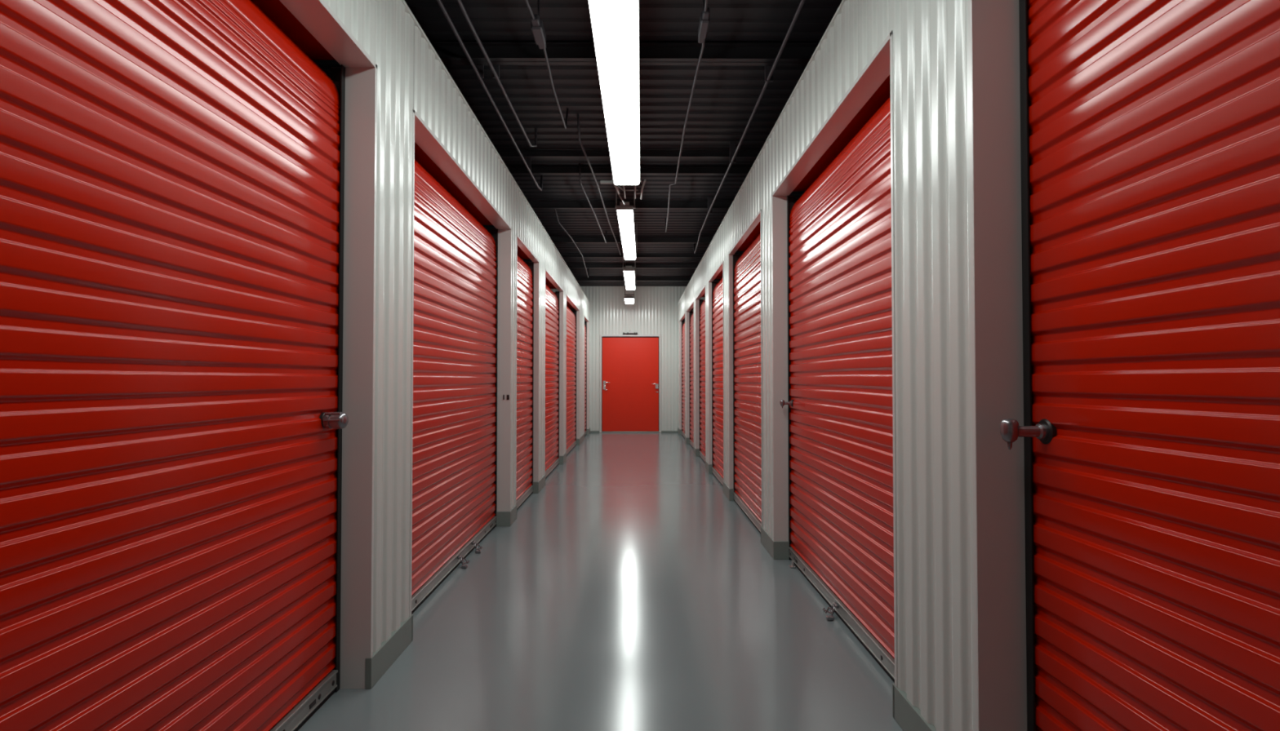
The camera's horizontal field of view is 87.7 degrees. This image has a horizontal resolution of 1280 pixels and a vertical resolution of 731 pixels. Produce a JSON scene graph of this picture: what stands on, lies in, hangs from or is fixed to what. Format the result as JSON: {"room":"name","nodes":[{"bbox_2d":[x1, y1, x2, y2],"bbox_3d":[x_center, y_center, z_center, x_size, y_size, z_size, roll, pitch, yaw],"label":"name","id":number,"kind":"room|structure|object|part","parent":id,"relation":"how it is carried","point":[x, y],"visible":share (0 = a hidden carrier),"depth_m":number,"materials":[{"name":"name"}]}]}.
{"room":"self-storage corridor","nodes":[
{"label":"self-storage corridor","id":0,"kind":"room"},
{"bbox_2d":[324,0,590,653],"bbox_3d":[-1.106,-0.119,6.198,0.064,2.919,17.600,0,-1,0],"label":"wall","id":1,"kind":"structure","parent":0,"point":[411,74],"depth_m":2.99,"materials":[{"name":"white metal"}]},
{"bbox_2d":[0,0,348,730],"bbox_3d":[-1.287,-0.009,1.194,0.382,2.505,2.920,0,-1,0],"label":"roller shutter","id":2,"kind":"object","parent":1,"relation":"attached to","point":[172,420],"visible":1,"depth_m":1.67,"materials":[{"name":"red metal"}]},
{"bbox_2d":[251,0,335,60],"bbox_3d":[-1.330,-1.259,1.218,0.296,0.005,2.920,0,-1,0],"label":"hood","id":3,"kind":"object","parent":2,"relation":"attached to","point":[274,10],"depth_m":2.44,"materials":[{"name":"red metal"}]},
{"bbox_3d":[-1.188,0.207,2.510,0.014,0.060,0.060,0,-1,0],"label":"lock plate","id":4,"kind":"part","parent":2,"relation":"part of","materials":[{"name":"metal"}]},
{"bbox_3d":[-1.209,0.040,2.629,0.059,2.463,0.030,0,-1,0],"label":"guide rail","id":5,"kind":"part","parent":2,"relation":"part of","materials":[{"name":"metal"}]},
{"bbox_2d":[279,0,377,688],"bbox_3d":[-1.140,0.001,1.194,0.176,2.485,2.940,0,-1,0],"label":"trim","id":6,"kind":"structure","parent":1,"relation":"attached to","point":[317,17],"depth_m":2.64,"materials":[{"name":"white paint"}]},
{"bbox_2d":[411,142,497,614],"bbox_3d":[-1.296,0.052,4.326,0.375,2.505,2.435,0,-1,0],"label":"roller shutter","id":7,"kind":"object","parent":1,"relation":"attached to","point":[455,322],"visible":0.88,"depth_m":4.19,"materials":[{"name":"red metal"}]},
{"bbox_2d":[414,142,492,225],"bbox_3d":[-1.336,-1.198,4.350,0.296,0.005,2.435,0,-1,0],"label":"hood","id":8,"kind":"object","parent":7,"relation":"attached to","point":[420,156],"depth_m":4.37,"materials":[{"name":"red metal"}]},
{"bbox_3d":[-1.213,0.096,5.522,0.059,2.463,0.022,0,-1,0],"label":"guide rail","id":9,"kind":"part","parent":7,"relation":"part of","materials":[{"name":"metal"}]},
{"bbox_2d":[409,108,511,617],"bbox_3d":[-1.150,0.062,4.326,0.166,2.485,2.455,0,-1,0],"label":"trim","id":10,"kind":"structure","parent":1,"relation":"attached to","point":[423,135],"depth_m":5.51,"materials":[{"name":"white paint"}]},
{"bbox_3d":[-1.110,0.263,5.527,0.050,0.040,0.006,0,-1,0],"label":"strike plate","id":11,"kind":"part","parent":10,"relation":"part of","materials":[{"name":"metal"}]},
{"bbox_2d":[364,427,590,688],"bbox_3d":[-1.136,1.280,6.171,0.126,0.120,17.606,0,-1,0],"label":"baseboard","id":12,"kind":"structure","parent":1,"relation":"attached to","point":[375,667],"depth_m":2.91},
{"bbox_2d":[488,231,533,510],"bbox_3d":[-1.283,0.093,6.463,0.312,2.505,1.320,0,-1,0],"label":"roller shutter","id":13,"kind":"object","parent":1,"relation":"attached to","point":[525,273],"visible":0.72,"depth_m":6.63,"materials":[{"name":"red metal"}]},
{"bbox_2d":[488,231,529,259],"bbox_3d":[-1.291,-1.156,6.487,0.296,0.005,1.320,0,-1,0],"label":"hood","id":14,"kind":"object","parent":13,"relation":"attached to","point":[521,254],"depth_m":6.90,"materials":[{"name":"metal"}]},
{"bbox_2d":[515,255,533,500],"bbox_3d":[-1.219,0.067,6.464,0.160,2.418,1.292,0,-1,0],"label":"curtain","id":15,"kind":"object","parent":13,"relation":"hanging from","point":[524,486],"depth_m":6.63,"materials":[{"name":"red metal"}]},
{"bbox_3d":[-1.166,0.127,7.107,0.059,2.463,0.012,0,-1,0],"label":"guide rail","id":16,"kind":"part","parent":13,"relation":"part of","materials":[{"name":"red metal"}]},
{"bbox_2d":[515,234,539,505],"bbox_3d":[-1.134,0.103,6.464,0.112,2.485,1.340,0,-1,0],"label":"trim","id":17,"kind":"structure","parent":1,"relation":"attached to","point":[520,243],"depth_m":7.11,"materials":[{"name":"white paint"}]},
{"bbox_2d":[545,276,559,479],"bbox_3d":[-1.294,0.135,8.563,0.312,2.505,1.880,0,-1,0],"label":"roller shutter","id":18,"kind":"object","parent":1,"relation":"attached to","point":[552,300],"visible":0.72,"depth_m":8.76,"materials":[{"name":"red metal"}]},
{"bbox_3d":[-1.178,0.173,9.487,0.059,2.463,0.012,0,-1,0],"label":"guide rail","id":19,"kind":"part","parent":18,"relation":"part of","materials":[{"name":"red metal"}]},
{"bbox_2d":[544,268,563,475],"bbox_3d":[-1.144,0.144,8.563,0.112,2.485,1.900,0,-1,0],"label":"trim","id":20,"kind":"structure","parent":1,"relation":"attached to","point":[548,275],"depth_m":9.49,"materials":[{"name":"white paint"}]},
{"bbox_2d":[553,292,576,455],"bbox_3d":[-1.306,0.183,11.052,0.312,2.505,2.300,0,-1,0],"label":"roller shutter","id":21,"kind":"object","parent":1,"relation":"attached to","point":[571,317],"visible":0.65,"depth_m":11.36,"materials":[{"name":"red metal"}]},
{"bbox_2d":[566,306,576,448],"bbox_3d":[-1.242,0.156,11.053,0.159,2.422,2.272,0,-1,0],"label":"curtain","id":22,"kind":"object","parent":21,"relation":"hanging from","point":[571,317],"depth_m":11.36,"materials":[{"name":"red metal"}]},
{"bbox_3d":[-1.192,0.226,12.186,0.059,2.463,0.012,0,-1,0],"label":"guide rail","id":23,"kind":"part","parent":21,"relation":"part of","materials":[{"name":"red metal"}]},
{"bbox_2d":[565,293,579,453],"bbox_3d":[-1.157,0.193,11.053,0.112,2.485,2.320,0,-1,0],"label":"trim","id":24,"kind":"structure","parent":1,"relation":"attached to","point":[567,298],"depth_m":12.18,"materials":[{"name":"white paint"}]},
{"bbox_2d":[584,321,586,435],"bbox_3d":[-1.311,0.239,13.942,0.312,2.505,1.220,0,-1,0],"label":"roller shutter","id":25,"kind":"object","parent":1,"relation":"attached to","point":[585,322],"visible":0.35,"depth_m":14.38,"materials":[{"name":"red metal"}]},
{"bbox_2d":[584,324,586,431],"bbox_3d":[-1.246,0.213,13.942,0.160,2.419,1.192,0,-1,0],"label":"curtain","id":26,"kind":"object","parent":25,"relation":"hanging from","point":[584,325],"depth_m":14.34,"materials":[{"name":"red metal"}]},
{"bbox_2d":[583,315,588,433],"bbox_3d":[-1.166,0.249,13.942,0.102,2.485,1.240,0,-1,0],"label":"trim","id":27,"kind":"structure","parent":1,"relation":"attached to","point":[585,318],"depth_m":14.54,"materials":[{"name":"white paint"}]},
{"bbox_2d":[317,0,842,286],"bbox_3d":[-0.032,-1.963,6.357,10.000,0.014,17.835,0,-1,0],"label":"ceiling","id":28,"kind":"structure","parent":0,"point":[725,98],"depth_m":5.05,"materials":[{"name":"black paint"}]},
{"bbox_2d":[435,0,542,191],"bbox_3d":[-1.011,-1.913,3.679,0.053,0.195,6.292,0,-1,0],"label":"conduit","id":29,"kind":"object","parent":28,"relation":"attached to","point":[479,70],"visible":0.77,"depth_m":4.24,"materials":[{"name":"grey metal"}]},
{"bbox_2d":[456,0,537,146],"bbox_3d":[-0.908,-1.927,3.064,0.071,0.196,5.060,0,-1,0],"label":"conduit","id":30,"kind":"object","parent":28,"relation":"attached to","point":[495,69],"visible":0.8,"depth_m":4.20,"materials":[{"name":"grey metal"}]},
{"bbox_2d":[524,0,568,128],"bbox_3d":[-0.556,-1.907,3.588,0.062,0.212,3.108,0,-1,0],"label":"cable","id":31,"kind":"object","parent":28,"relation":"hanging from","point":[537,28],"visible":1,"depth_m":3.66,"materials":[{"name":"black plastic"}]},
{"bbox_2d":[311,41,818,66],"bbox_3d":[-0.021,-1.949,4.169,10.000,0.100,0.090,0,-1,0],"label":"beam","id":32,"kind":"structure","parent":28,"relation":"attached to","point":[449,52],"depth_m":4.16,"materials":[{"name":"metal"}]},
{"bbox_2d":[555,209,588,278],"bbox_3d":[-0.944,-1.779,10.282,0.131,0.214,4.713,0,-1,1],"label":"cable","id":33,"kind":"object","parent":28,"relation":"hanging from","point":[560,224],"visible":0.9,"depth_m":9.10,"materials":[{"name":"grey plastic"}]},
{"bbox_2d":[578,163,607,243],"bbox_3d":[-0.523,-1.833,7.910,0.030,0.191,2.970,0,-1,2],"label":"cable","id":34,"kind":"object","parent":28,"relation":"hanging from","point":[580,170],"visible":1,"depth_m":7.14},
{"bbox_2d":[577,114,621,255],"bbox_3d":[-0.380,-1.826,7.785,0.045,0.213,5.121,0,-1,2],"label":"cable","id":35,"kind":"object","parent":28,"relation":"hanging from","point":[578,116],"visible":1,"depth_m":6.17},
{"bbox_2d":[526,263,698,268],"bbox_3d":[-0.060,-1.809,12.137,10.000,0.070,0.060,0,-1,0],"label":"beam","id":36,"kind":"structure","parent":28,"relation":"attached to","point":[570,266],"depth_m":12.13,"materials":[{"name":"metal"}]},
{"bbox_2d":[587,0,639,185],"bbox_3d":[-0.111,-1.757,3.104,0.218,0.525,4.540,0,-1,0],"label":"strip light","id":37,"kind":"object","parent":28,"relation":"hanging from","point":[615,23],"visible":1,"depth_m":3.44,"materials":[{"name":"white plastic"}]},
{"bbox_2d":[600,174,645,199],"bbox_3d":[-0.139,-1.721,5.713,0.379,0.496,0.443,0,-1,0],"label":"bracket","id":38,"kind":"object","parent":28,"relation":"hanging from","point":[602,182],"visible":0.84,"depth_m":5.63,"materials":[{"name":"grey metal"}]},
{"bbox_2d":[615,185,637,260],"bbox_3d":[-0.140,-1.686,7.664,0.200,0.490,2.580,0,-1,0],"label":"strip light","id":39,"kind":"object","parent":28,"relation":"hanging from","point":[624,212],"visible":0.94,"depth_m":7.08,"materials":[{"name":"white plastic"}]},
{"bbox_2d":[617,209,635,260],"bbox_3d":[-0.140,-1.466,7.659,0.150,0.050,2.556,0,-1,0],"label":"diffuser","id":40,"kind":"object","parent":39,"relation":"attached to","point":[625,217],"depth_m":7.28,"materials":[{"name":"white plastic"}]},
{"bbox_2d":[496,149,760,158],"bbox_3d":[-0.030,-1.932,6.089,10.000,0.060,0.050,0,-1,0],"label":"beam","id":41,"kind":"structure","parent":28,"relation":"attached to","point":[504,153],"depth_m":6.08,"materials":[{"name":"metal"}]},
{"bbox_2d":[506,165,751,175],"bbox_3d":[-0.033,-1.917,6.559,10.000,0.070,0.060,0,-1,0],"label":"beam","id":42,"kind":"structure","parent":28,"relation":"attached to","point":[513,170],"depth_m":6.55,"materials":[{"name":"metal"}]},
{"bbox_2d":[622,251,635,290],"bbox_3d":[-0.168,-1.617,10.933,0.200,0.500,2.000,0,-1,0],"label":"strip light","id":43,"kind":"object","parent":28,"relation":"hanging from","point":[629,275],"visible":0.93,"depth_m":10.46,"materials":[{"name":"white plastic"}]},
{"bbox_2d":[623,271,635,290],"bbox_3d":[-0.168,-1.392,10.928,0.158,0.050,1.976,0,-1,0],"label":"diffuser","id":44,"kind":"object","parent":43,"relation":"attached to","point":[629,276],"depth_m":10.72,"materials":[{"name":"white plastic"}]},
{"bbox_2d":[624,280,634,303],"bbox_3d":[-0.218,-1.561,13.707,0.200,0.505,0.750,0,-1,0],"label":"strip light","id":45,"kind":"object","parent":28,"relation":"hanging from","point":[628,299],"visible":0.85,"depth_m":13.42,"materials":[{"name":"white plastic"}]},
{"bbox_2d":[624,298,633,303],"bbox_3d":[-0.218,-1.333,13.703,0.180,0.050,0.726,0,-1,0],"label":"diffuser","id":46,"kind":"object","parent":45,"relation":"attached to","point":[627,300],"depth_m":13.50,"materials":[{"name":"white plastic"}]},
{"bbox_2d":[549,236,713,244],"bbox_3d":[-0.049,-1.845,9.788,10.000,0.090,0.070,0,-1,0],"label":"beam","id":47,"kind":"structure","parent":28,"relation":"attached to","point":[703,240],"depth_m":9.78,"materials":[{"name":"metal"}]},
{"bbox_2d":[574,276,720,280],"bbox_3d":[-0.068,-1.774,13.637,10.000,0.080,0.060,0,-1,0],"label":"beam","id":48,"kind":"structure","parent":28,"relation":"attached to","point":[577,278],"depth_m":13.63,"materials":[{"name":"metal"}]},
{"bbox_2d":[560,253,742,257],"bbox_3d":[-0.056,-1.833,11.138,10.000,0.060,0.050,0,-1,0],"label":"beam","id":49,"kind":"structure","parent":28,"relation":"attached to","point":[563,255],"depth_m":11.13,"materials":[{"name":"metal"}]},
{"bbox_2d":[527,200,796,209],"bbox_3d":[-0.039,-1.883,7.818,10.000,0.090,0.070,0,-1,0],"label":"beam","id":50,"kind":"structure","parent":28,"relation":"attached to","point":[535,204],"depth_m":7.81,"materials":[{"name":"metal"}]},
{"bbox_2d":[665,0,710,232],"bbox_3d":[0.326,-1.872,5.368,0.067,0.212,6.658,0,-1,0],"label":"cable","id":51,"kind":"object","parent":28,"relation":"hanging from","point":[704,20],"visible":1,"depth_m":3.81,"materials":[{"name":"black plastic"}]},
{"bbox_2d":[693,0,805,253],"bbox_3d":[0.832,-1.881,5.447,0.092,0.199,9.810,0,-1,0],"label":"conduit","id":52,"kind":"object","parent":28,"relation":"attached to","point":[769,69],"visible":0.91,"depth_m":4.68,"materials":[{"name":"grey metal"}]},
{"bbox_2d":[297,432,902,730],"bbox_3d":[-0.031,1.341,6.175,8.000,0.001,17.800,0,-1,0],"label":"floor","id":53,"kind":"structure","parent":0,"point":[628,593],"depth_m":3.20,"materials":[{"name":"grey concrete"}]},
{"bbox_2d":[550,286,705,432],"bbox_3d":[-0.075,-0.162,15.046,10.000,3.350,0.080,0,-1,0],"label":"wall","id":54,"kind":"structure","parent":0,"point":[654,310],"depth_m":15.02,"materials":[{"name":"white paint"}]},
{"bbox_2d":[600,329,661,433],"bbox_3d":[-0.215,0.356,15.005,1.380,2.314,0.130,0,-1,0],"label":"door","id":55,"kind":"structure","parent":54,"relation":"in","point":[630,362],"depth_m":15.01,"materials":[{"name":"red paint"}]},
{"bbox_3d":[-0.752,0.450,14.977,0.155,0.215,0.071,0,-1,0],"label":"handle","id":56,"kind":"part","parent":55,"relation":"part of","materials":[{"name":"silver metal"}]},
{"bbox_2d":[590,431,677,433],"bbox_3d":[-0.135,1.490,14.970,1.960,0.045,0.017,0,-1,0],"label":"baseboard","id":57,"kind":"structure","parent":54,"relation":"attached to","point":[591,432],"depth_m":14.97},
{"bbox_2d":[677,0,975,730],"bbox_3d":[0.924,-0.118,6.208,0.064,2.919,17.600,0,-1,0],"label":"wall","id":58,"kind":"structure","parent":0,"point":[935,636],"depth_m":2.17,"materials":[{"name":"white metal"}]},
{"bbox_2d":[679,313,685,436],"bbox_3d":[0.908,0.242,13.578,0.102,2.485,1.690,0,-1,0],"label":"trim","id":59,"kind":"structure","parent":58,"relation":"attached to","point":[683,317],"depth_m":14.39,"materials":[{"name":"white paint"}]},
{"bbox_2d":[681,311,693,438],"bbox_3d":[1.053,0.232,13.579,0.312,2.505,1.670,0,-1,0],"label":"roller shutter","id":60,"kind":"object","parent":58,"relation":"attached to","point":[682,322],"visible":0.46,"depth_m":14.04,"materials":[{"name":"red metal"}]},
{"bbox_3d":[0.928,0.269,14.396,0.059,2.463,0.012,0,-1,0],"label":"guide rail","id":61,"kind":"part","parent":60,"relation":"part of","materials":[{"name":"red metal"}]},
{"bbox_2d":[681,322,684,433],"bbox_3d":[0.989,0.205,13.579,0.161,2.422,1.642,0,-1,0],"label":"curtain","id":62,"kind":"object","parent":60,"relation":"hanging from","point":[682,323],"depth_m":14.11,"materials":[{"name":"red metal"}]},
{"bbox_2d":[686,301,693,437],"bbox_3d":[0.923,0.204,11.628,0.112,2.485,1.590,0,-1,0],"label":"trim","id":63,"kind":"structure","parent":58,"relation":"attached to","point":[691,306],"depth_m":12.40,"materials":[{"name":"white paint"}]},
{"bbox_2d":[688,299,704,448],"bbox_3d":[1.073,0.194,11.629,0.312,2.505,1.570,0,-1,0],"label":"roller shutter","id":64,"kind":"object","parent":58,"relation":"attached to","point":[691,315],"visible":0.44,"depth_m":12.06,"materials":[{"name":"red metal"}]},
{"bbox_3d":[0.949,0.230,12.397,0.059,2.463,0.012,0,-1,0],"label":"guide rail","id":65,"kind":"part","parent":64,"relation":"part of","materials":[{"name":"metal"}]},
{"bbox_2d":[695,285,706,460],"bbox_3d":[0.933,0.167,9.718,0.112,2.485,1.510,0,-1,0],"label":"trim","id":66,"kind":"structure","parent":58,"relation":"attached to","point":[702,292],"depth_m":10.45,"materials":[{"name":"white paint"}]},
{"bbox_2d":[698,283,717,462],"bbox_3d":[1.082,0.157,9.719,0.312,2.505,1.490,0,-1,0],"label":"roller shutter","id":67,"kind":"object","parent":58,"relation":"attached to","point":[701,304],"visible":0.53,"depth_m":10.09,"materials":[{"name":"red metal"}]},
{"bbox_3d":[0.958,0.192,10.447,0.059,2.463,0.012,0,-1,0],"label":"guide rail","id":68,"kind":"part","parent":67,"relation":"part of","materials":[{"name":"metal"}]},
{"bbox_2d":[699,299,705,456],"bbox_3d":[1.019,0.131,9.720,0.161,2.419,1.462,0,-1,0],"label":"curtain","id":69,"kind":"object","parent":67,"relation":"hanging from","point":[702,304],"depth_m":10.05,"materials":[{"name":"red metal"}]},
{"bbox_2d":[708,261,724,481],"bbox_3d":[0.934,0.130,7.844,0.096,2.485,1.460,0,-1,0],"label":"trim","id":70,"kind":"structure","parent":58,"relation":"attached to","point":[720,268],"depth_m":8.55,"materials":[{"name":"white paint"}]},
{"bbox_2d":[711,268,723,486],"bbox_3d":[1.077,0.120,7.845,0.312,2.505,1.440,0,-1,0],"label":"roller shutter","id":71,"kind":"object","parent":58,"relation":"attached to","point":[717,289],"visible":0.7,"depth_m":8.05,"materials":[{"name":"red metal"}]},
{"bbox_3d":[0.953,0.155,8.547,0.059,2.463,0.012,0,-1,0],"label":"guide rail","id":72,"kind":"part","parent":71,"relation":"part of","materials":[{"name":"metal"}]},
{"bbox_2d":[715,268,723,279],"bbox_3d":[1.085,-1.129,7.869,0.296,0.005,1.440,0,-1,0],"label":"hood","id":73,"kind":"object","parent":71,"relation":"attached to","point":[720,276],"depth_m":8.27,"materials":[{"name":"red metal"}]},
{"bbox_2d":[728,208,762,527],"bbox_3d":[0.945,0.091,5.819,0.096,2.485,1.750,0,-1,0],"label":"trim","id":74,"kind":"structure","parent":58,"relation":"attached to","point":[757,218],"depth_m":6.66,"materials":[{"name":"white paint"}]},
{"bbox_2d":[733,221,761,533],"bbox_3d":[1.087,0.081,5.820,0.312,2.505,1.730,0,-1,0],"label":"roller shutter","id":75,"kind":"object","parent":58,"relation":"attached to","point":[747,433],"visible":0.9,"depth_m":5.89,"materials":[{"name":"red metal"}]},
{"bbox_3d":[0.962,0.118,6.668,0.059,2.463,0.012,0,-1,0],"label":"guide rail","id":76,"kind":"part","parent":75,"relation":"part of","materials":[{"name":"red metal"}]},
{"bbox_2d":[737,221,760,251],"bbox_3d":[1.095,-1.169,5.844,0.296,0.005,1.730,0,-1,0],"label":"hood","id":77,"kind":"object","parent":75,"relation":"attached to","point":[756,232],"depth_m":6.10,"materials":[{"name":"red metal"}]},
{"bbox_2d":[677,427,936,730],"bbox_3d":[0.960,1.281,6.181,0.137,0.120,17.606,0,-1,0],"label":"baseboard","id":78,"kind":"structure","parent":58,"relation":"attached to","point":[908,717],"depth_m":2.38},
{"bbox_2d":[771,30,897,687],"bbox_3d":[0.986,0.045,3.470,0.156,2.485,2.150,0,-1,0],"label":"trim","id":79,"kind":"structure","parent":58,"relation":"attached to","point":[880,66],"depth_m":4.23,"materials":[{"name":"white paint"}]},
{"bbox_2d":[779,75,894,683],"bbox_3d":[1.125,0.035,3.471,0.380,2.505,2.130,0,-1,0],"label":"roller shutter","id":80,"kind":"object","parent":58,"relation":"attached to","point":[840,417],"visible":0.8,"depth_m":3.30,"materials":[{"name":"red metal"}]},
{"bbox_3d":[1.033,0.076,4.514,0.059,2.463,0.022,0,-1,0],"label":"guide rail","id":81,"kind":"part","parent":80,"relation":"part of","materials":[{"name":"metal"}]},
{"bbox_2d":[792,75,890,191],"bbox_3d":[1.167,-1.215,3.495,0.296,0.005,2.130,0,-1,0],"label":"hood","id":82,"kind":"object","parent":80,"relation":"attached to","point":[882,94],"depth_m":3.48,"materials":[{"name":"red metal"}]},
{"bbox_2d":[968,0,1026,730],"bbox_3d":[1.016,-0.011,0.614,0.188,2.485,2.458,0,-1,0],"label":"trim","id":83,"kind":"structure","parent":58,"relation":"attached to","point":[993,25],"depth_m":1.82,"materials":[{"name":"white paint"}]},
{"bbox_2d":[1000,0,1279,730],"bbox_3d":[1.153,-0.021,0.615,0.414,2.505,2.438,0,-1,0],"label":"roller shutter","id":84,"kind":"object","parent":58,"relation":"attached to","point":[1150,129],"visible":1,"depth_m":1.38,"materials":[{"name":"red metal"}]},
{"bbox_3d":[1.077,0.024,1.808,0.059,2.463,0.030,0,-1,0],"label":"guide rail","id":85,"kind":"part","parent":84,"relation":"part of","materials":[{"name":"black metal"}]},
{"bbox_3d":[1.057,0.172,1.736,0.014,0.066,0.066,0,-1,0],"label":"lock plate","id":86,"kind":"part","parent":84,"relation":"part of","materials":[{"name":"metal"}]}
]}

